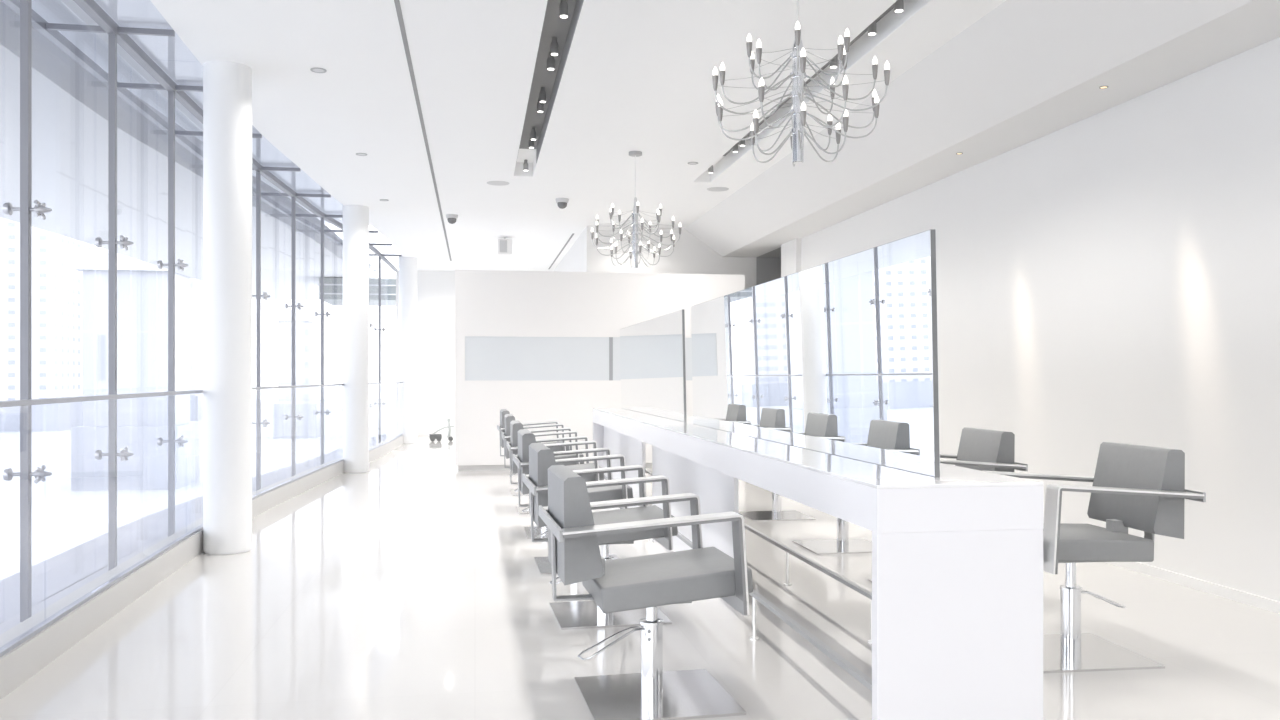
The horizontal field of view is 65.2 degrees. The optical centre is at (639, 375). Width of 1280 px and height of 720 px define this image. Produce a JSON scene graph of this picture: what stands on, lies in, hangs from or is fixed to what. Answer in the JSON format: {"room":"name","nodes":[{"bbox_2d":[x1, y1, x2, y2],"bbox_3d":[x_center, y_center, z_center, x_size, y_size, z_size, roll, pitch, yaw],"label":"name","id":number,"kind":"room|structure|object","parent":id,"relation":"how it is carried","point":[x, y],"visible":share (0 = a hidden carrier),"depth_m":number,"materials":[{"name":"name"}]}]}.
{"room":"salon","nodes":[
{"label":"salon","id":0,"kind":"room"},
{"bbox_2d":[396,270,454,435],"bbox_3d":[-3.484,-0.475,21.114,3.240,3.450,0.200,0,0,-9],"label":"wall","id":1,"kind":"structure","parent":0,"point":[435,289],"depth_m":20.88,"materials":[{"name":"white paint"}]},
{"bbox_2d":[150,0,1005,270],"bbox_3d":[-0.754,-2.300,8.237,5.047,0.200,26.500,0,0,-9],"label":"ceiling","id":2,"kind":"structure","parent":0,"point":[637,75],"depth_m":7.87,"materials":[{"name":"white paint"}]},
{"bbox_2d":[310,68,326,72],"bbox_3d":[-2.311,-2.197,7.190,0.112,0.006,0.112,0,0,-9],"label":"recessed light","id":3,"kind":"object","parent":2,"relation":"in","point":[316,70],"visible":1,"depth_m":7.19,"materials":[{"name":"grey metal"}]},
{"bbox_2d":[394,0,451,260],"bbox_3d":[-1.618,-2.208,7.030,0.030,0.024,24.400,0,0,-9],"label":"ceiling slot","id":4,"kind":"object","parent":2,"relation":"attached to","point":[397,2],"visible":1,"depth_m":7.91,"materials":[{"name":"paint"}]},
{"bbox_2d":[446,214,457,223],"bbox_3d":[-2.569,-2.140,13.664,0.170,0.120,0.170,0,0,-9],"label":"dome camera","id":5,"kind":"object","parent":2,"relation":"attached to","point":[451,218],"visible":1,"depth_m":13.61,"materials":[{"name":"grey plastic"}]},
{"bbox_2d":[487,181,508,185],"bbox_3d":[-1.617,-2.196,11.399,0.260,0.008,0.260,0,0,-9],"label":"ceiling vent","id":6,"kind":"object","parent":2,"relation":"in","point":[497,183],"visible":1,"depth_m":11.39,"materials":[{"name":"grey plastic"}]},
{"bbox_2d":[498,237,511,254],"bbox_3d":[-2.140,-2.065,15.858,0.220,0.270,0.190,0,0,-9],"label":"box","id":7,"kind":"object","parent":2,"relation":"hanging from","point":[504,245],"visible":1,"depth_m":15.77,"materials":[{"name":"white paint"}]},
{"bbox_2d":[514,0,583,176],"bbox_3d":[0.021,-2.296,3.097,0.218,0.188,16.104,0,0,-9],"label":"trough","id":8,"kind":"object","parent":2,"relation":"attached to","point":[554,25],"visible":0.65,"depth_m":7.79,"materials":[{"name":"paint"}]},
{"bbox_2d":[523,160,527,170],"bbox_3d":[-1.242,-2.291,10.873,0.056,0.118,0.056,0,0,-9],"label":"spotlight","id":9,"kind":"object","parent":8,"relation":"attached to","point":[525,165],"visible":1,"depth_m":10.85,"materials":[{"name":"grey metal"}]},
{"bbox_2d":[529,139,533,147],"bbox_3d":[-1.063,-2.291,9.788,0.056,0.118,0.056,0,0,-9],"label":"spotlight","id":10,"kind":"object","parent":8,"relation":"attached to","point":[531,142],"visible":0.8,"depth_m":9.76,"materials":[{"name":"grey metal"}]},
{"bbox_2d":[530,127,535,139],"bbox_3d":[-1.007,-2.291,9.452,0.056,0.118,0.056,0,0,-9],"label":"spotlight","id":11,"kind":"object","parent":8,"relation":"attached to","point":[533,131],"visible":1,"depth_m":9.43,"materials":[{"name":"grey metal"}]},
{"bbox_2d":[537,98,543,112],"bbox_3d":[-0.843,-2.291,8.456,0.056,0.118,0.056,0,0,-9],"label":"spotlight","id":12,"kind":"object","parent":8,"relation":"attached to","point":[540,106],"visible":0.8,"depth_m":8.44,"materials":[{"name":"grey metal"}]},
{"bbox_2d":[539,87,545,102],"bbox_3d":[-0.792,-2.291,8.150,0.056,0.118,0.056,0,0,-9],"label":"spotlight","id":13,"kind":"object","parent":8,"relation":"attached to","point":[542,95],"visible":1,"depth_m":8.13,"materials":[{"name":"grey metal"}]},
{"bbox_2d":[547,53,554,69],"bbox_3d":[-0.649,-2.291,7.282,0.056,0.118,0.056,0,0,-9],"label":"spotlight","id":14,"kind":"object","parent":8,"relation":"attached to","point":[550,61],"visible":0.94,"depth_m":7.26,"materials":[{"name":"grey metal"}]},
{"bbox_2d":[550,37,558,55],"bbox_3d":[-0.594,-2.291,6.946,0.056,0.118,0.056,0,0,-9],"label":"spotlight","id":15,"kind":"object","parent":8,"relation":"attached to","point":[554,47],"visible":1,"depth_m":6.93,"materials":[{"name":"grey metal"}]},
{"bbox_2d":[559,0,567,17],"bbox_3d":[-0.473,-2.291,6.216,0.056,0.118,0.056,0,0,-9],"label":"spotlight","id":16,"kind":"object","parent":8,"relation":"attached to","point":[563,7],"visible":1,"depth_m":6.20,"materials":[{"name":"grey metal"}]},
{"bbox_2d":[549,233,573,268],"bbox_3d":[-1.450,-2.208,18.004,0.030,0.024,5.200,0,0,-9],"label":"ceiling slot","id":17,"kind":"object","parent":2,"relation":"attached to","point":[571,236],"visible":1,"depth_m":17.50,"materials":[{"name":"paint"}]},
{"bbox_2d":[556,198,568,208],"bbox_3d":[-0.966,-2.140,12.428,0.170,0.120,0.170,0,0,-9],"label":"dome camera","id":18,"kind":"object","parent":2,"relation":"attached to","point":[561,202],"visible":1,"depth_m":12.38,"materials":[{"name":"grey plastic"}]},
{"bbox_2d":[591,151,681,267],"bbox_3d":[-0.045,-1.630,9.824,0.928,1.140,0.924,0,0,-24],"label":"chandelier","id":19,"kind":"object","parent":2,"relation":"hanging from","point":[635,212],"visible":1,"depth_m":9.80,"materials":[{"name":"grey metal"}]},
{"bbox_2d":[707,187,728,190],"bbox_3d":[0.917,-2.196,11.766,0.260,0.008,0.260,0,0,-9],"label":"ceiling vent","id":20,"kind":"object","parent":2,"relation":"in","point":[711,188],"visible":1,"depth_m":11.75,"materials":[{"name":"grey plastic"}]},
{"bbox_2d":[712,0,889,166],"bbox_3d":[0.786,-1.630,4.974,0.928,1.140,0.924,0,0,-9],"label":"chandelier","id":21,"kind":"object","parent":2,"relation":"hanging from","point":[798,112],"visible":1,"depth_m":4.94,"materials":[{"name":"grey metal"}]},
{"bbox_2d":[712,75,717,90],"bbox_3d":[0.360,-1.401,4.786,0.029,0.073,0.028,0,0,-24],"label":"socket","id":22,"kind":"object","parent":21,"relation":"attached to","point":[715,77],"depth_m":4.78,"materials":[{"name":"grey metal"}]},
{"bbox_2d":[717,106,722,121],"bbox_3d":[0.402,-1.312,5.005,0.029,0.073,0.028,0,0,5],"label":"socket","id":23,"kind":"object","parent":21,"relation":"attached to","point":[720,110],"depth_m":5.00,"materials":[{"name":"silver metal"}]},
{"bbox_2d":[720,70,724,85],"bbox_3d":[0.414,-1.496,5.024,0.029,0.073,0.028,0,0,8],"label":"socket","id":24,"kind":"object","parent":21,"relation":"attached to","point":[722,73],"depth_m":5.01,"materials":[{"name":"grey metal"}]},
{"bbox_2d":[746,42,751,57],"bbox_3d":[0.533,-1.591,4.878,0.029,0.073,0.028,0,0,-21],"label":"socket","id":25,"kind":"object","parent":21,"relation":"attached to","point":[749,44],"depth_m":4.87,"materials":[{"name":"grey metal"}]},
{"bbox_2d":[750,130,754,144],"bbox_3d":[0.576,-1.216,5.111,0.029,0.073,0.028,0,0,33],"label":"socket","id":26,"kind":"object","parent":21,"relation":"attached to","point":[752,133],"depth_m":5.10,"materials":[{"name":"silver metal"}]},
{"bbox_2d":[750,59,754,73],"bbox_3d":[0.576,-1.591,5.145,0.029,0.073,0.028,0,0,39],"label":"socket","id":27,"kind":"object","parent":21,"relation":"attached to","point":[752,60],"depth_m":5.13,"materials":[{"name":"grey metal"}]},
{"bbox_2d":[753,118,758,132],"bbox_3d":[0.563,-1.216,4.861,0.029,0.073,0.028,0,0,-27],"label":"socket","id":28,"kind":"object","parent":21,"relation":"attached to","point":[755,120],"depth_m":4.85,"materials":[{"name":"silver metal"}]},
{"bbox_2d":[756,48,761,63],"bbox_3d":[0.557,-1.496,4.677,0.028,0.073,0.029,0,0,38],"label":"socket","id":29,"kind":"object","parent":21,"relation":"attached to","point":[758,50],"depth_m":4.67,"materials":[{"name":"grey metal"}]},
{"bbox_2d":[759,86,764,101],"bbox_3d":[0.567,-1.312,4.657,0.028,0.073,0.029,0,0,35],"label":"socket","id":30,"kind":"object","parent":21,"relation":"attached to","point":[761,88],"depth_m":4.65,"materials":[{"name":"silver metal"}]},
{"bbox_2d":[795,29,800,45],"bbox_3d":[0.743,-1.591,4.708,0.028,0.073,0.029,0,0,9],"label":"socket","id":31,"kind":"object","parent":21,"relation":"attached to","point":[797,32],"depth_m":4.70,"materials":[{"name":"grey metal"}]},
{"bbox_2d":[800,57,805,72],"bbox_3d":[0.736,-1.401,4.512,0.028,0.073,0.029,0,0,6],"label":"socket","id":32,"kind":"object","parent":21,"relation":"attached to","point":[802,59],"depth_m":4.50,"materials":[{"name":"grey metal"}]},
{"bbox_2d":[800,110,806,125],"bbox_3d":[0.772,-1.216,4.725,0.028,0.073,0.029,0,0,3],"label":"socket","id":33,"kind":"object","parent":21,"relation":"attached to","point":[803,113],"depth_m":4.71,"materials":[{"name":"silver metal"}]},
{"bbox_2d":[827,121,832,134],"bbox_3d":[1.004,-1.312,5.291,0.028,0.073,0.029,0,0,35],"label":"socket","id":34,"kind":"object","parent":21,"relation":"attached to","point":[829,123],"depth_m":5.28,"materials":[{"name":"silver metal"}]},
{"bbox_2d":[830,87,834,98],"bbox_3d":[1.015,-1.496,5.271,0.028,0.073,0.029,0,0,38],"label":"socket","id":35,"kind":"object","parent":21,"relation":"attached to","point":[832,94],"depth_m":5.26,"materials":[{"name":"silver metal"}]},
{"bbox_2d":[835,129,840,143],"bbox_3d":[1.009,-1.216,5.087,0.029,0.073,0.028,0,0,-27],"label":"socket","id":36,"kind":"object","parent":21,"relation":"attached to","point":[838,136],"depth_m":5.08,"materials":[{"name":"silver metal"}]},
{"bbox_2d":[837,44,843,60],"bbox_3d":[0.928,-1.496,4.627,0.028,0.073,0.029,0,0,-22],"label":"socket","id":37,"kind":"object","parent":21,"relation":"attached to","point":[840,47],"depth_m":4.62,"materials":[{"name":"grey metal"}]},
{"bbox_2d":[842,54,847,69],"bbox_3d":[1.038,-1.591,5.070,0.029,0.073,0.028,0,0,-21],"label":"socket","id":38,"kind":"object","parent":21,"relation":"attached to","point":[844,55],"depth_m":5.06,"materials":[{"name":"grey metal"}]},
{"bbox_2d":[842,84,848,100],"bbox_3d":[0.951,-1.312,4.626,0.028,0.073,0.029,0,0,-25],"label":"socket","id":39,"kind":"object","parent":21,"relation":"attached to","point":[845,87],"depth_m":4.62,"materials":[{"name":"silver metal"}]},
{"bbox_2d":[843,116,848,131],"bbox_3d":[0.995,-1.216,4.838,0.029,0.073,0.028,0,0,33],"label":"socket","id":40,"kind":"object","parent":21,"relation":"attached to","point":[845,119],"depth_m":4.83,"materials":[{"name":"silver metal"}]},
{"bbox_2d":[844,36,849,51],"bbox_3d":[0.995,-1.591,4.804,0.029,0.073,0.028,0,0,39],"label":"socket","id":41,"kind":"object","parent":21,"relation":"attached to","point":[846,39],"depth_m":4.79,"materials":[{"name":"grey metal"}]},
{"bbox_2d":[872,64,877,78],"bbox_3d":[1.157,-1.496,4.924,0.029,0.073,0.028,0,0,8],"label":"socket","id":42,"kind":"object","parent":21,"relation":"attached to","point":[875,66],"depth_m":4.91,"materials":[{"name":"grey metal"}]},
{"bbox_2d":[874,103,879,117],"bbox_3d":[1.169,-1.312,4.943,0.029,0.073,0.028,0,0,5],"label":"socket","id":43,"kind":"object","parent":21,"relation":"attached to","point":[876,109],"depth_m":4.93,"materials":[{"name":"silver metal"}]},
{"bbox_2d":[884,69,889,84],"bbox_3d":[1.161,-1.401,4.700,0.029,0.073,0.028,0,0,36],"label":"socket","id":44,"kind":"object","parent":21,"relation":"attached to","point":[886,72],"depth_m":4.69,"materials":[{"name":"grey metal"}]},
{"bbox_2d":[694,0,930,182],"bbox_3d":[2.009,-2.296,3.425,0.208,0.188,16.104,0,0,-9],"label":"trough","id":45,"kind":"object","parent":2,"relation":"attached to","point":[888,21],"visible":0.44,"depth_m":7.14,"materials":[{"name":"paint"}]},
{"bbox_2d":[708,165,712,173],"bbox_3d":[0.779,-2.291,11.004,0.056,0.118,0.056,0,0,-9],"label":"spotlight","id":46,"kind":"object","parent":45,"relation":"attached to","point":[710,169],"visible":0.69,"depth_m":10.98,"materials":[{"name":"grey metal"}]},
{"bbox_2d":[732,143,737,152],"bbox_3d":[0.950,-2.291,9.968,0.056,0.118,0.056,0,0,-9],"label":"spotlight","id":47,"kind":"object","parent":45,"relation":"attached to","point":[735,147],"visible":0.7,"depth_m":9.95,"materials":[{"name":"grey metal"}]},
{"bbox_2d":[740,137,744,145],"bbox_3d":[0.994,-2.291,9.701,0.056,0.118,0.056,0,0,-9],"label":"spotlight","id":48,"kind":"object","parent":45,"relation":"attached to","point":[742,143],"visible":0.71,"depth_m":9.68,"materials":[{"name":"grey metal"}]},
{"bbox_2d":[830,55,837,67],"bbox_3d":[1.401,-2.291,7.235,0.056,0.118,0.056,0,0,-9],"label":"spotlight","id":49,"kind":"object","parent":45,"relation":"attached to","point":[832,64],"visible":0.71,"depth_m":7.21,"materials":[{"name":"grey metal"}]},
{"bbox_2d":[868,21,875,35],"bbox_3d":[1.516,-2.291,6.534,0.056,0.118,0.056,0,0,-9],"label":"spotlight","id":50,"kind":"object","parent":45,"relation":"attached to","point":[872,27],"visible":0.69,"depth_m":6.51,"materials":[{"name":"grey metal"}]},
{"bbox_2d":[894,0,903,12],"bbox_3d":[1.585,-2.291,6.120,0.056,0.118,0.056,0,0,-9],"label":"spotlight","id":51,"kind":"object","parent":45,"relation":"attached to","point":[899,4],"visible":0.98,"depth_m":6.10,"materials":[{"name":"grey metal"}]},
{"bbox_2d":[684,0,1279,256],"bbox_3d":[2.800,-2.070,5.327,1.120,0.560,19.600,0,0,-9],"label":"bulkhead","id":52,"kind":"object","parent":2,"relation":"attached to","point":[1026,71],"visible":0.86,"depth_m":6.87,"materials":[{"name":"white paint"}]},
{"bbox_3d":[-2.881,-2.775,7.886,0.736,0.750,26.500,0,0,-9],"label":"upstand","id":53,"kind":"structure","parent":2,"relation":"on","visible":0},
{"bbox_2d":[32,0,369,224],"bbox_3d":[-4.213,-3.250,7.666,3.436,0.200,26.500,0,0,-9],"label":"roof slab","id":54,"kind":"structure","parent":53,"relation":"on","point":[170,53],"depth_m":10.05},
{"bbox_2d":[455,270,744,470],"bbox_3d":[-0.523,-0.075,13.672,3.940,2.650,0.350,0,0,-9],"label":"wall partition","id":55,"kind":"structure","parent":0,"point":[535,346],"depth_m":13.38,"materials":[{"name":"white paint"}]},
{"bbox_2d":[0,436,1279,719],"bbox_3d":[0.198,1.375,8.394,8.877,0.250,26.500,0,0,-9],"label":"floor","id":56,"kind":"structure","parent":0,"point":[411,586],"depth_m":4.87,"materials":[{"name":"tile"}]},
{"bbox_2d":[0,435,393,634],"bbox_3d":[-3.558,1.347,7.778,1.306,0.206,26.513,0,0,-9],"label":"ledge","id":57,"kind":"object","parent":56,"relation":"on","point":[52,575],"visible":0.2,"depth_m":6.93,"materials":[{"name":"stone"}]},
{"bbox_2d":[0,433,402,699],"bbox_3d":[-3.084,1.173,7.856,0.666,0.155,26.505,0,0,-9],"label":"baseboard","id":58,"kind":"structure","parent":57,"relation":"attached to","point":[24,661],"depth_m":5.23,"materials":[{"name":"white paint"}]},
{"bbox_2d":[0,0,402,656],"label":"window","id":59,"kind":"structure","parent":57,"relation":"on","point":[29,18],"depth_m":5.22,"materials":[{"name":"grey metal"}]},
{"bbox_2d":[80,56,330,536],"bbox_3d":[-3.923,-0.494,9.968,0.948,3.476,5.977,0,0,-7],"label":"window","id":60,"kind":"structure","parent":57,"relation":"on","point":[175,91],"depth_m":7.95,"materials":[{"name":"grey metal"}]},
{"bbox_2d":[273,203,401,464],"bbox_3d":[-4.641,-0.494,16.886,0.965,3.476,8.011,0,0,-6],"label":"window","id":61,"kind":"structure","parent":57,"relation":"on","point":[317,213],"depth_m":13.95,"materials":[{"name":"grey metal"}]},
{"bbox_2d":[203,61,251,554],"bbox_3d":[-2.941,-0.500,7.136,0.324,3.500,0.324,0,0,-9],"label":"column","id":62,"kind":"structure","parent":56,"relation":"on","point":[227,85],"depth_m":7.00,"materials":[{"name":"white paint"}]},
{"bbox_2d":[343,205,368,472],"bbox_3d":[-3.699,-0.500,13.021,0.330,3.500,0.330,0,0,-9],"label":"column","id":63,"kind":"structure","parent":56,"relation":"on","point":[355,217],"depth_m":12.88,"materials":[{"name":"white paint"}]},
{"bbox_2d":[399,256,416,443],"bbox_3d":[-4.323,-0.500,18.645,0.340,3.500,0.340,0,0,-9],"label":"column","id":64,"kind":"structure","parent":56,"relation":"on","point":[407,265],"depth_m":18.49,"materials":[{"name":"white paint"}]},
{"bbox_2d":[429,419,453,440],"bbox_3d":[-3.812,1.034,19.235,0.462,0.429,0.240,0,0,-15],"label":"trolley","id":65,"kind":"object","parent":56,"relation":"on","point":[433,436],"visible":1,"depth_m":19.16,"materials":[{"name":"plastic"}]},
{"bbox_2d":[497,409,569,495],"bbox_3d":[-1.148,0.806,10.736,0.740,0.888,0.700,0,0,-10],"label":"salon chair","id":66,"kind":"object","parent":56,"relation":"on","point":[503,412],"visible":0.26,"depth_m":10.53,"materials":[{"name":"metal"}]},
{"bbox_2d":[501,414,583,513],"bbox_3d":[-0.914,0.806,9.356,0.740,0.888,0.700,0,0,-9],"label":"salon chair","id":67,"kind":"object","parent":56,"relation":"on","point":[505,435],"visible":0.25,"depth_m":9.14,"materials":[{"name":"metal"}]},
{"bbox_2d":[507,420,604,538],"bbox_3d":[-0.680,0.806,7.976,0.740,0.888,0.700,0,0,-9],"label":"salon chair","id":68,"kind":"object","parent":56,"relation":"on","point":[515,425],"visible":0.28,"depth_m":7.79,"materials":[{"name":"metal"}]},
{"bbox_2d":[513,429,632,573],"bbox_3d":[-0.450,0.806,6.614,0.740,0.888,0.700,0,0,-10],"label":"salon chair","id":69,"kind":"object","parent":56,"relation":"on","point":[525,437],"visible":0.27,"depth_m":6.41,"materials":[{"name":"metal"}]},
{"bbox_2d":[522,443,677,629],"bbox_3d":[-0.217,0.806,5.243,0.740,0.888,0.700,0,0,-11],"label":"salon chair","id":70,"kind":"object","parent":56,"relation":"on","point":[575,614],"visible":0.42,"depth_m":5.09,"materials":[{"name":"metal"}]},
{"bbox_2d":[539,465,752,719],"bbox_3d":[0.012,0.806,3.892,0.740,0.888,0.700,0,0,-12],"label":"salon chair","id":71,"kind":"object","parent":56,"relation":"on","point":[649,582],"visible":1,"depth_m":3.74,"materials":[{"name":"grey leather"}]},
{"bbox_2d":[603,475,871,690],"bbox_3d":[0.147,1.137,7.154,0.044,0.225,7.830,0,0,-9],"label":"rail","id":72,"kind":"object","parent":56,"relation":"on","point":[842,662],"visible":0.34,"depth_m":4.03,"materials":[{"name":"grey metal"}]},
{"bbox_2d":[645,469,871,643],"bbox_3d":[0.670,1.137,7.241,0.044,0.225,7.830,0,0,-9],"label":"rail","id":73,"kind":"object","parent":56,"relation":"on","point":[861,590],"visible":0.33,"depth_m":5.59,"materials":[{"name":"grey metal"}]},
{"bbox_2d":[739,492,815,520],"bbox_3d":[1.254,0.783,8.923,0.740,0.933,0.700,0,0,-9],"label":"salon chair","id":74,"kind":"object","parent":56,"relation":"on","point":[776,514],"visible":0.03,"depth_m":8.88,"materials":[{"name":"metal"}]},
{"bbox_2d":[593,408,1043,719],"bbox_3d":[0.411,0.802,7.198,0.585,0.896,7.930,0,0,-9],"label":"counter","id":75,"kind":"object","parent":56,"relation":"on","point":[957,555],"visible":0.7,"depth_m":3.31,"materials":[{"name":"white laminate"}]},
{"bbox_2d":[620,309,686,421],"bbox_3d":[0.069,-0.080,9.361,0.022,0.868,3.350,-1,0,-9],"label":"mirror","id":76,"kind":"object","parent":75,"relation":"on","point":[652,352],"visible":0.98,"depth_m":8.85,"materials":[{"name":"mirror"}]},
{"bbox_2d":[691,229,939,476],"bbox_3d":[0.715,-0.080,5.444,0.022,0.868,3.930,-1,0,-9],"label":"mirror","id":77,"kind":"object","parent":75,"relation":"on","point":[839,357],"visible":1,"depth_m":4.43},
{"bbox_2d":[792,518,871,554],"bbox_3d":[1.518,0.783,7.325,0.740,0.933,0.700,0,0,-9],"label":"salon chair","id":78,"kind":"object","parent":56,"relation":"on","point":[842,544],"visible":0.11,"depth_m":7.28,"materials":[{"name":"metal"}]},
{"bbox_2d":[868,427,1027,582],"bbox_3d":[1.756,0.783,5.883,0.740,0.933,0.700,0,0,-7],"label":"salon chair","id":79,"kind":"object","parent":56,"relation":"on","point":[979,449],"visible":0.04,"depth_m":5.75,"materials":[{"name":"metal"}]},
{"bbox_2d":[983,442,1205,672],"bbox_3d":[1.980,0.783,4.521,0.740,0.933,0.700,0,0,-7],"label":"salon chair","id":80,"kind":"object","parent":56,"relation":"on","point":[1138,487],"visible":0.85,"depth_m":4.39,"materials":[{"name":"grey leather"}]},
{"bbox_2d":[554,226,755,288],"bbox_3d":[-0.072,-0.475,18.282,2.570,3.450,6.900,0,0,-9],"label":"wall","id":81,"kind":"structure","parent":0,"point":[690,255],"depth_m":14.88,"materials":[{"name":"white paint"}]},
{"bbox_2d":[756,247,780,284],"bbox_3d":[2.776,-0.500,14.470,1.810,3.500,1.850,0,0,-9],"label":"wall","id":82,"kind":"structure","parent":0,"point":[768,265],"depth_m":15.11,"materials":[{"name":"grey paint"}]},
{"bbox_2d":[781,37,1279,600],"bbox_3d":[3.564,-0.550,4.718,0.330,3.600,18.150,0,0,-9],"label":"wall","id":83,"kind":"structure","parent":0,"point":[1112,274],"depth_m":6.43,"materials":[{"name":"white paint"}]},
{"bbox_2d":[1106,562,1279,613],"bbox_3d":[3.514,1.220,4.380,0.020,0.060,17.500,0,0,-9],"label":"baseboard","id":84,"kind":"structure","parent":83,"relation":"attached to","point":[1254,600],"depth_m":5.79,"materials":[{"name":"white paint"}]},
{"label":"outside","id":85,"kind":"structure","parent":0,"visible":0},
{"bbox_2d":[0,0,378,299],"bbox_3d":[-6.656,-2.400,11.571,4.487,0.400,35.000,0,0,-9],"label":"overhang","id":86,"kind":"object","parent":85,"point":[70,104],"visible":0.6,"depth_m":11.25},
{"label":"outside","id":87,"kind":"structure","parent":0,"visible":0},
{"bbox_2d":[0,399,395,580],"bbox_3d":[-96.594,5.800,85.414,157.200,0.100,320.000,0,0,-9],"label":"plaza","id":88,"kind":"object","parent":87,"point":[63,519],"depth_m":49.78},
{"bbox_2d":[0,217,91,431],"bbox_3d":[-67.261,-19.250,108.497,11.800,50.000,10.800,0,0,-9],"label":"office tower","id":89,"kind":"structure","parent":88,"relation":"on","point":[57,287],"depth_m":104.27,"materials":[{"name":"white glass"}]},
{"bbox_2d":[71,249,199,490],"bbox_3d":[-26.285,-1.800,52.420,5.000,15.100,4.200,0,0,-9],"label":"building","id":90,"kind":"structure","parent":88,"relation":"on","point":[142,288],"depth_m":50.68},
{"bbox_2d":[190,278,202,420],"bbox_3d":[-59.762,-18.250,130.005,5.800,48.000,5.800,0,0,-9],"label":"apartment tower","id":91,"kind":"structure","parent":88,"relation":"on","point":[196,286],"depth_m":128.00,"materials":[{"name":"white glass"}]},
{"bbox_2d":[273,300,320,438],"bbox_3d":[-32.037,-1.650,94.039,3.800,14.800,4.800,0,0,-9],"label":"office block","id":92,"kind":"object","parent":88,"relation":"on","point":[307,323],"visible":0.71,"depth_m":91.95,"materials":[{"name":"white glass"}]},
{"bbox_2d":[318,278,395,446],"bbox_3d":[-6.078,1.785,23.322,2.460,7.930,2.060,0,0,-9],"label":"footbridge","id":93,"kind":"object","parent":88,"relation":"on","point":[333,287],"visible":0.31,"depth_m":22.35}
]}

